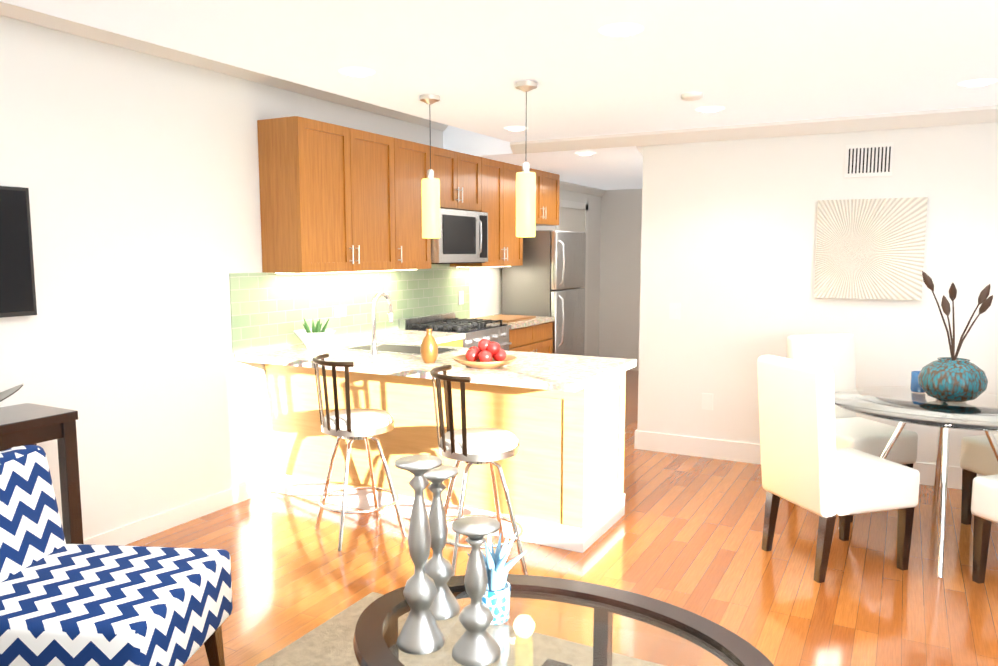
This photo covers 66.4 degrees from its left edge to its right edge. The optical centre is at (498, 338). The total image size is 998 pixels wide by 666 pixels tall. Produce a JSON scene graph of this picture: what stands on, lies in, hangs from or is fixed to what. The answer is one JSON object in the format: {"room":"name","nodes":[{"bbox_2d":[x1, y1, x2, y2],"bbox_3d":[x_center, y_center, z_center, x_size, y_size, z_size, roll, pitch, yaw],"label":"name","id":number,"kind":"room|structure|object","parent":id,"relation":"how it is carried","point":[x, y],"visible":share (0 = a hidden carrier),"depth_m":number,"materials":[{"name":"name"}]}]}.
{"room":"dining room and kitchen","nodes":[
{"label":"dining room and kitchen","id":0,"kind":"room"},
{"bbox_2d":[0,15,600,539],"bbox_3d":[-1.231,-0.459,5.303,0.120,2.750,10.840,3,7,28],"label":"wall","id":1,"kind":"structure","parent":0,"point":[136,173],"depth_m":3.99,"materials":[{"name":"white paint"}]},
{"bbox_2d":[0,186,36,317],"bbox_3d":[-2.360,-0.340,3.003,0.045,0.570,1.020,3,7,28],"label":"screen","id":2,"kind":"object","parent":1,"relation":"attached to","point":[17,289],"visible":1,"depth_m":3.37,"materials":[{"name":"black"}]},
{"bbox_2d":[83,476,269,545],"bbox_3d":[-2.560,1.153,2.833,0.014,0.100,4.640,3,7,28],"label":"baseboard","id":3,"kind":"structure","parent":1,"relation":"attached to","point":[147,526],"depth_m":4.25,"materials":[{"name":"white"}]},
{"bbox_2d":[0,1,448,130],"bbox_3d":[-2.039,-1.463,3.456,0.075,0.090,6.800,3,7,28],"label":"crown molding","id":4,"kind":"structure","parent":1,"relation":"attached to","point":[8,10],"depth_m":4.13,"materials":[{"name":"white"}]},
{"bbox_2d":[257,116,404,273],"bbox_3d":[-1.085,-0.908,5.049,0.322,0.920,1.019,3,7,28],"label":"upper cabinet","id":5,"kind":"object","parent":1,"relation":"attached to","point":[334,198],"depth_m":4.76,"materials":[{"name":"brown wood"}]},
{"bbox_2d":[229,264,469,353],"bbox_3d":[-0.930,-0.313,5.751,0.006,0.540,2.800,3,7,28],"label":"backsplash","id":6,"kind":"structure","parent":1,"relation":"attached to","point":[270,310],"depth_m":5.32,"materials":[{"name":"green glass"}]},
{"bbox_2d":[334,305,345,317],"bbox_3d":[-1.122,-0.192,5.389,0.008,0.080,0.120,3,7,28],"label":"outlet","id":7,"kind":"object","parent":6,"relation":"attached to","point":[339,311],"depth_m":5.38,"materials":[{"name":"white plastic"}]},
{"bbox_2d":[458,291,463,304],"bbox_3d":[-0.341,-0.366,6.843,0.008,0.120,0.080,3,7,28],"label":"outlet","id":8,"kind":"object","parent":6,"relation":"attached to","point":[460,293],"depth_m":6.83,"materials":[{"name":"white plastic"}]},
{"bbox_2d":[401,139,432,269],"bbox_3d":[-0.780,-0.972,5.618,0.322,0.920,0.519,3,7,28],"label":"upper cabinet","id":9,"kind":"object","parent":1,"relation":"attached to","point":[415,157],"depth_m":5.60,"materials":[{"name":"brown wood"}]},
{"bbox_2d":[433,147,484,211],"bbox_3d":[-0.474,-1.270,6.162,0.322,0.450,0.778,3,7,28],"label":"upper cabinet","id":10,"kind":"object","parent":1,"relation":"attached to","point":[461,176],"depth_m":6.12,"materials":[{"name":"brown wood"}]},
{"bbox_2d":[431,208,487,263],"bbox_3d":[-0.426,-0.820,6.187,0.430,0.420,0.770,3,7,28],"label":"over-the-range microwave","id":11,"kind":"object","parent":10,"relation":"attached to","point":[463,238],"visible":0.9,"depth_m":6.05,"materials":[{"name":"silver metal"}]},
{"bbox_2d":[450,158,522,267],"bbox_3d":[-0.090,-1.117,6.904,0.322,0.920,0.849,3,7,28],"label":"upper cabinet","id":12,"kind":"object","parent":1,"relation":"attached to","point":[505,249],"depth_m":6.77,"materials":[{"name":"brown wood"}]},
{"bbox_2d":[530,168,559,225],"bbox_3d":[0.282,-1.394,7.574,0.322,0.520,0.848,3,7,28],"label":"upper cabinet","id":13,"kind":"object","parent":1,"relation":"attached to","point":[547,183],"depth_m":7.63,"materials":[{"name":"brown wood"}]},
{"bbox_2d":[555,199,587,355],"bbox_3d":[0.868,-0.565,9.103,0.020,2.110,0.960,3,7,28],"label":"door frame","id":14,"kind":"structure","parent":1,"relation":"attached to","point":[573,216],"depth_m":9.14,"materials":[{"name":"white"}]},
{"bbox_2d":[559,181,605,195],"bbox_3d":[0.872,-1.769,8.931,0.060,0.080,2.000,3,7,28],"label":"crown molding","id":15,"kind":"structure","parent":1,"relation":"attached to","point":[564,185],"depth_m":9.12,"materials":[{"name":"white"}]},
{"bbox_2d":[0,0,997,189],"bbox_3d":[1.514,-1.492,3.714,6.340,0.540,10.840,3,7,28],"label":"ceiling","id":16,"kind":"structure","parent":0,"point":[470,63],"depth_m":3.43,"materials":[{"name":"white paint"}]},
{"bbox_2d":[339,67,374,76],"bbox_3d":[-0.692,-1.296,3.722,0.176,0.012,0.176,3,7,28],"label":"recessed light","id":17,"kind":"object","parent":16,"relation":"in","point":[355,71],"visible":1,"depth_m":3.69,"materials":[{"name":"white"}]},
{"bbox_2d":[419,94,439,237],"bbox_3d":[-0.391,-0.973,4.349,0.116,0.795,0.116,3,7,28],"label":"pendant light","id":18,"kind":"object","parent":16,"relation":"hanging from","point":[430,206],"visible":1,"depth_m":4.33,"materials":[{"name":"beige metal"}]},
{"bbox_2d":[504,126,527,130],"bbox_3d":[0.122,-1.486,5.408,0.176,0.012,0.176,3,7,28],"label":"recessed light","id":19,"kind":"object","parent":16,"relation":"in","point":[515,128],"visible":0.96,"depth_m":5.36,"materials":[{"name":"white"}]},
{"bbox_2d":[515,80,536,236],"bbox_3d":[0.142,-0.934,4.011,0.116,0.795,0.116,3,7,28],"label":"pendant light","id":20,"kind":"object","parent":16,"relation":"hanging from","point":[525,200],"visible":1,"depth_m":3.99,"materials":[{"name":"white glass"}]},
{"bbox_2d":[575,152,595,154],"bbox_3d":[0.696,-1.489,6.149,0.176,0.012,0.176,3,7,28],"label":"recessed light","id":21,"kind":"object","parent":16,"relation":"in","point":[584,153],"visible":0.98,"depth_m":6.11,"materials":[{"name":"white"}]},
{"bbox_2d":[599,23,643,36],"bbox_3d":[0.483,-1.217,3.020,0.176,0.012,0.176,3,7,28],"label":"recessed light","id":22,"kind":"object","parent":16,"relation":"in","point":[620,29],"visible":1,"depth_m":2.99,"materials":[{"name":"white"}]},
{"bbox_2d":[681,92,702,100],"bbox_3d":[1.075,-1.346,4.251,0.120,0.030,0.120,3,7,28],"label":"smoke detector","id":23,"kind":"object","parent":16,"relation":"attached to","point":[691,96],"visible":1,"depth_m":4.21,"materials":[{"name":"white plastic"}]},
{"bbox_2d":[696,106,724,111],"bbox_3d":[1.297,-1.404,4.684,0.176,0.012,0.176,3,7,28],"label":"recessed light","id":24,"kind":"object","parent":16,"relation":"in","point":[710,109],"visible":0.96,"depth_m":4.65,"materials":[{"name":"white"}]},
{"bbox_2d":[958,78,997,86],"bbox_3d":[2.481,-1.322,3.955,0.176,0.012,0.176,3,7,28],"label":"recessed light","id":25,"kind":"object","parent":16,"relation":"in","point":[977,82],"visible":0.98,"depth_m":3.93,"materials":[{"name":"white"}]},
{"bbox_2d":[124,370,997,665],"bbox_3d":[1.514,1.121,4.009,6.340,0.100,10.840,3,7,28],"label":"floor","id":26,"kind":"structure","parent":0,"point":[684,532],"depth_m":3.70,"materials":[{"name":"brown wood"}]},
{"bbox_2d":[0,403,83,543],"bbox_3d":[-2.253,0.771,2.968,0.370,0.830,1.100,3,7,28],"label":"console table","id":27,"kind":"object","parent":26,"relation":"on","point":[24,424],"visible":0.69,"depth_m":3.30,"materials":[{"name":"brown wood"}]},
{"bbox_2d":[0,383,23,401],"bbox_3d":[-2.244,0.296,2.921,0.174,0.122,0.840,3,7,28],"label":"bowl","id":28,"kind":"object","parent":27,"relation":"on","point":[5,394],"visible":1,"depth_m":3.24,"materials":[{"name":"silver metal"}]},
{"bbox_2d":[0,445,232,665],"bbox_3d":[-1.398,0.826,2.493,0.819,0.827,0.620,1,6,5],"label":"chair","id":29,"kind":"object","parent":26,"relation":"on","point":[62,603],"visible":1,"depth_m":2.47,"materials":[{"name":"blue fabric"}]},
{"bbox_2d":[256,592,382,665],"bbox_3d":[0.270,1.398,1.052,3.700,0.012,3.390,3,7,28],"label":"rug","id":30,"kind":"object","parent":26,"relation":"on","point":[329,642],"visible":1,"depth_m":2.93,"materials":[{"name":"carpet"}]},
{"bbox_2d":[353,574,773,665],"bbox_3d":[0.147,1.044,2.042,1.172,0.470,0.822,3,7,28],"label":"oval coffee table","id":31,"kind":"object","parent":30,"relation":"on","point":[551,621],"visible":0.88,"depth_m":2.10,"materials":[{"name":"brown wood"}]},
{"bbox_2d":[395,455,444,654],"bbox_3d":[-0.210,0.568,2.020,0.128,0.500,0.128,3,7,28],"label":"candlestick","id":32,"kind":"object","parent":31,"relation":"on","point":[420,633],"visible":1,"depth_m":2.00,"materials":[{"name":"silver metal"}]},
{"bbox_2d":[423,465,459,620],"bbox_3d":[-0.178,0.587,2.210,0.128,0.420,0.128,3,7,28],"label":"candlestick","id":33,"kind":"object","parent":31,"relation":"on","point":[439,570],"visible":0.81,"depth_m":2.19,"materials":[{"name":"silver metal"}]},
{"bbox_2d":[452,516,500,665],"bbox_3d":[-0.059,0.649,1.971,0.128,0.350,0.128,3,7,28],"label":"candlestick","id":34,"kind":"object","parent":31,"relation":"on","point":[476,644],"visible":1,"depth_m":1.95,"materials":[{"name":"silver metal"}]},
{"bbox_2d":[467,530,526,624],"bbox_3d":[-0.015,0.667,2.163,0.175,0.270,0.171,3,7,28],"label":"pot","id":35,"kind":"object","parent":31,"relation":"on","point":[496,598],"visible":0.75,"depth_m":2.14,"materials":[{"name":"blue ceramic"}]},
{"bbox_2d":[312,353,405,550],"bbox_3d":[-0.760,0.576,4.089,0.444,0.971,0.432,-4,8,-32],"label":"bar stool","id":36,"kind":"object","parent":26,"relation":"on","point":[350,424],"visible":1,"depth_m":3.96,"materials":[{"name":"silver metal"}]},
{"bbox_2d":[234,292,636,552],"bbox_3d":[-0.403,0.376,4.474,2.195,1.278,0.920,3,7,28],"label":"kitchen island","id":37,"kind":"object","parent":26,"relation":"on","point":[561,417],"depth_m":4.21,"materials":[{"name":"white wood"}]},
{"bbox_2d":[293,319,335,348],"bbox_3d":[-1.164,-0.033,4.814,0.270,0.191,0.257,3,7,28],"label":"succulent","id":38,"kind":"object","parent":37,"relation":"on","point":[316,337],"visible":1,"depth_m":4.76,"materials":[{"name":"white ceramic"}]},
{"bbox_2d":[420,329,437,362],"bbox_3d":[-0.384,0.040,4.198,0.100,0.185,0.097,3,7,28],"label":"vase","id":39,"kind":"object","parent":37,"relation":"on","point":[429,349],"depth_m":4.17,"materials":[{"name":"brown"}]},
{"bbox_2d":[452,339,516,368],"bbox_3d":[-0.075,0.074,4.059,0.350,0.147,0.350,3,7,28],"label":"bowl","id":40,"kind":"object","parent":37,"relation":"on","point":[486,354],"visible":1,"depth_m":4.01,"materials":[{"name":"red food"}]},
{"bbox_2d":[338,314,554,353],"bbox_3d":[-0.307,0.352,6.327,0.628,0.910,2.415,3,7,28],"label":"base cabinet","id":41,"kind":"object","parent":26,"relation":"on","point":[533,335],"depth_m":6.52,"materials":[{"name":"brown wood"}]},
{"bbox_2d":[473,314,535,322],"bbox_3d":[0.047,-0.182,6.901,0.370,0.019,0.550,3,7,28],"label":"cutting board","id":42,"kind":"object","parent":41,"relation":"on","point":[508,318],"depth_m":6.88,"materials":[{"name":"brown wood"}]},
{"bbox_2d":[398,313,511,350],"bbox_3d":[-0.331,0.320,6.254,0.651,0.990,0.756,3,7,28],"label":"range","id":43,"kind":"object","parent":26,"relation":"on","point":[475,331],"visible":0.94,"depth_m":6.12,"materials":[{"name":"silver metal"}]},
{"bbox_2d":[430,365,527,575],"bbox_3d":[-0.102,0.628,3.629,0.444,0.971,0.432,-2,7,-17],"label":"bar stool","id":44,"kind":"object","parent":26,"relation":"on","point":[470,447],"visible":0.83,"depth_m":3.51,"materials":[{"name":"silver metal"}]},
{"bbox_2d":[502,230,585,355],"bbox_3d":[0.488,-0.209,7.688,0.643,1.720,0.750,3,7,28],"label":"refrigerator","id":45,"kind":"object","parent":26,"relation":"on","point":[547,278],"visible":0.62,"depth_m":7.36,"materials":[{"name":"silver metal"}]},
{"bbox_2d":[634,429,760,463],"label":"baseboard","id":46,"kind":"structure","parent":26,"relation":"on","point":[706,447],"depth_m":5.68,"materials":[{"name":"white wood"}]},
{"bbox_2d":[757,355,919,582],"bbox_3d":[1.637,0.595,3.727,0.610,1.008,0.470,-2,7,-17],"label":"dining chair","id":47,"kind":"object","parent":26,"relation":"on","point":[806,464],"visible":1,"depth_m":3.56,"materials":[{"name":"white fabric"}]},
{"bbox_2d":[787,333,917,521],"bbox_3d":[2.086,0.501,4.564,0.470,1.008,0.610,-2,7,-17],"label":"dining chair","id":48,"kind":"object","parent":26,"relation":"on","point":[835,352],"visible":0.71,"depth_m":4.66,"materials":[{"name":"white leather"}]},
{"bbox_2d":[834,386,997,577],"bbox_3d":[2.282,0.709,3.937,1.090,0.745,1.090,3,7,28],"label":"dining table","id":49,"kind":"object","parent":26,"relation":"on","point":[902,405],"visible":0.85,"depth_m":3.80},
{"bbox_2d":[910,371,924,392],"bbox_3d":[2.346,0.242,4.261,0.080,0.110,0.080,3,7,28],"label":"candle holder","id":50,"kind":"object","parent":49,"relation":"on","point":[915,386],"visible":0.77,"depth_m":4.24,"materials":[{"name":"blue glass"}]},
{"bbox_2d":[918,271,992,401],"bbox_3d":[2.389,-0.014,4.004,0.329,0.676,0.320,3,7,28],"label":"vase","id":51,"kind":"object","parent":49,"relation":"on","point":[953,378],"visible":1,"depth_m":3.94,"materials":[{"name":"teal ceramic"}]},
{"bbox_2d":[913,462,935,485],"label":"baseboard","id":52,"kind":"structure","parent":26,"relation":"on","point":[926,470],"depth_m":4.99,"materials":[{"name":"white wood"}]},
{"bbox_2d":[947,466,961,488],"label":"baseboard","id":53,"kind":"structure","parent":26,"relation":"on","point":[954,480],"depth_m":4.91,"materials":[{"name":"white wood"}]},
{"bbox_2d":[960,434,997,524],"bbox_3d":[2.928,0.551,4.117,0.610,1.008,0.470,-2,7,-17],"label":"dining chair","id":54,"kind":"object","parent":26,"relation":"on","point":[977,455],"visible":0.83,"depth_m":4.20,"materials":[{"name":"white leather"}]},
{"bbox_2d":[971,474,997,583],"bbox_3d":[2.479,0.646,3.280,0.470,1.008,0.610,-2,7,-17],"label":"dining chair","id":55,"kind":"object","parent":26,"relation":"on","point":[984,505],"visible":1,"depth_m":3.48,"materials":[{"name":"white leather"}]},
{"bbox_2d":[599,189,641,370],"bbox_3d":[2.169,-0.936,9.538,1.870,2.750,0.120,3,7,28],"label":"wall","id":56,"kind":"structure","parent":0,"point":[620,263],"depth_m":9.81,"materials":[{"name":"white paint"}]},
{"bbox_2d":[636,146,642,155],"bbox_3d":[1.944,-1.591,7.360,0.060,0.080,3.780,3,7,28],"label":"crown molding","id":57,"kind":"structure","parent":56,"relation":"attached to","point":[640,148],"depth_m":5.70,"materials":[{"name":"white"}]},
{"bbox_2d":[509,105,997,466],"bbox_3d":[3.444,-0.607,6.613,5.550,2.750,3.875,3,7,28],"label":"wall","id":58,"kind":"structure","parent":0,"point":[728,243],"depth_m":5.28,"materials":[{"name":"white paint"}]},
{"bbox_2d":[702,393,712,409],"bbox_3d":[1.538,0.466,5.628,0.080,0.120,0.008,3,7,28],"label":"electrical outlet plate","id":59,"kind":"object","parent":58,"relation":"attached to","point":[707,401],"visible":1,"depth_m":5.62,"materials":[{"name":"white plastic"}]},
{"bbox_2d":[844,142,893,177],"bbox_3d":[2.410,-1.161,4.973,0.280,0.210,0.014,3,7,28],"label":"air vent grille","id":60,"kind":"object","parent":58,"relation":"attached to","point":[869,160],"visible":1,"depth_m":4.97,"materials":[{"name":"white plastic"}]},
{"bbox_2d":[814,197,927,299],"bbox_3d":[2.431,-0.587,5.012,0.640,0.650,0.035,3,7,28],"label":"wall art","id":61,"kind":"object","parent":58,"relation":"attached to","point":[870,248],"visible":0.86,"depth_m":4.99}
]}

